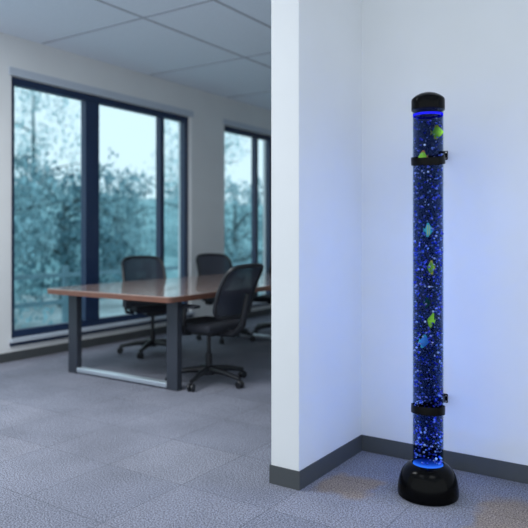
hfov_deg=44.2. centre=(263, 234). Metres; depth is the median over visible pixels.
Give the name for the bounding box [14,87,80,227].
leafy tree
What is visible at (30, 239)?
leafy tree
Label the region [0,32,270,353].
wall
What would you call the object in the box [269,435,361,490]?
baseboard
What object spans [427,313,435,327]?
fish
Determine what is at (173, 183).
leafy tree
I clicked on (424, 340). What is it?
fish
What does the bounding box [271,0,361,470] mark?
wall partition
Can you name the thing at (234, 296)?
office chair
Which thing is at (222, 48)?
ceiling
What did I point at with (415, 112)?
light
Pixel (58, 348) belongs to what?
baseboard
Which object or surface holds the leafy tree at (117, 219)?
on the ground
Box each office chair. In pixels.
[117,255,182,358]
[165,263,263,391]
[196,253,255,343]
[252,264,270,333]
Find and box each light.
[413,111,442,118]
[413,458,442,468]
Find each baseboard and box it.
[0,308,270,363]
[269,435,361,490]
[362,435,527,483]
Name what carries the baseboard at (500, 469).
attached to the wall at (473, 54)
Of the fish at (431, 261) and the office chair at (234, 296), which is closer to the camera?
the fish at (431, 261)
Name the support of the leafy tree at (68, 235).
on the ground
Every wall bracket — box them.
[411,151,447,165]
[411,393,447,415]
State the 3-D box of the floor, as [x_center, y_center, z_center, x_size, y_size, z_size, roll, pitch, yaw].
[1.327,1.260,3.866,9.300,0.120,10.300,0,0,34]
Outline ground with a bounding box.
[14,292,261,328]
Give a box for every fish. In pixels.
[418,150,427,157]
[419,335,428,347]
[423,223,432,236]
[423,297,429,307]
[427,260,434,274]
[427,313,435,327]
[430,125,442,138]
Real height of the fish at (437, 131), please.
0.066 m
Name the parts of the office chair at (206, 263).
armrest, frame, seat, leg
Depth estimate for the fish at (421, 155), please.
2.96 m
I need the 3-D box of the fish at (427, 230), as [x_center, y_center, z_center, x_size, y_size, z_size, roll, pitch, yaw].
[0.744,-0.024,2.949,0.042,0.066,0.011,0,0,14]
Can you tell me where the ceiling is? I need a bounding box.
[0,0,270,109]
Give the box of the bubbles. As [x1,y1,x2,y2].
[413,118,443,464]
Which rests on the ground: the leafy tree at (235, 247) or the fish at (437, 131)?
the leafy tree at (235, 247)
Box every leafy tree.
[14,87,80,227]
[14,147,138,306]
[14,156,76,326]
[70,164,177,282]
[144,120,249,251]
[224,175,262,294]
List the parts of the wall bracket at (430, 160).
wall plate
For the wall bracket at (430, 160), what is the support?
attached to the wall at (473, 54)
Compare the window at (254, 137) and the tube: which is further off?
the window at (254, 137)
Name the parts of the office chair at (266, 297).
seat, leg, leg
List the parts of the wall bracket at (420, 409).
arm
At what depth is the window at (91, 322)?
7.05 m
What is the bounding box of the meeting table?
[47,273,270,390]
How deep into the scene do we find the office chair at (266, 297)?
7.87 m
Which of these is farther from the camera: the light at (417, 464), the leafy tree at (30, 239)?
the leafy tree at (30, 239)
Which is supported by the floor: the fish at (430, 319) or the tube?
the tube
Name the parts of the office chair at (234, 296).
armrest, leg, leg, seat, leg, leg, frame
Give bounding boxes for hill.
[14,188,262,295]
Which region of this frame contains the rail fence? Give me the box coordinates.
[14,256,262,322]
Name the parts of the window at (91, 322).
sill trim, head trim, sill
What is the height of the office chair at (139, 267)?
0.981 m
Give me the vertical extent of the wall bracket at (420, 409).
0.087 m
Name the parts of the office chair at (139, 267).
armrest, leg, frame, leg, seat, leg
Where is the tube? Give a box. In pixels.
[397,92,458,506]
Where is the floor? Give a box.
[0,314,527,527]
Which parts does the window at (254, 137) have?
head trim, sill, sill trim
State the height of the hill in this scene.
5.064 m
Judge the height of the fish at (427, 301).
0.052 m
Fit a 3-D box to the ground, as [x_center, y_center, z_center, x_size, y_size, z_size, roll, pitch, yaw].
[-0.103,1.900,19.331,10.302,0.400,48.000,0,0,34]
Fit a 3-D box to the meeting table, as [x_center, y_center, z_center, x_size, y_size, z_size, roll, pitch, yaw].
[-0.496,0.829,6.373,1.450,0.742,2.865,0,0,34]
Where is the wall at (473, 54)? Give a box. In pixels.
[362,0,527,465]
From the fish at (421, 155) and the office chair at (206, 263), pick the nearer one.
the fish at (421, 155)
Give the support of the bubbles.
in the tube
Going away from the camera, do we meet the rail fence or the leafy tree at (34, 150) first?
the rail fence
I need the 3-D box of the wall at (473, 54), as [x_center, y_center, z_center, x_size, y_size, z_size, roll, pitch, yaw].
[2.731,-0.348,2.248,5.166,3.096,0.150,0,0,34]
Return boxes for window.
[9,66,194,346]
[223,119,270,306]
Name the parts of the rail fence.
rail, post, rail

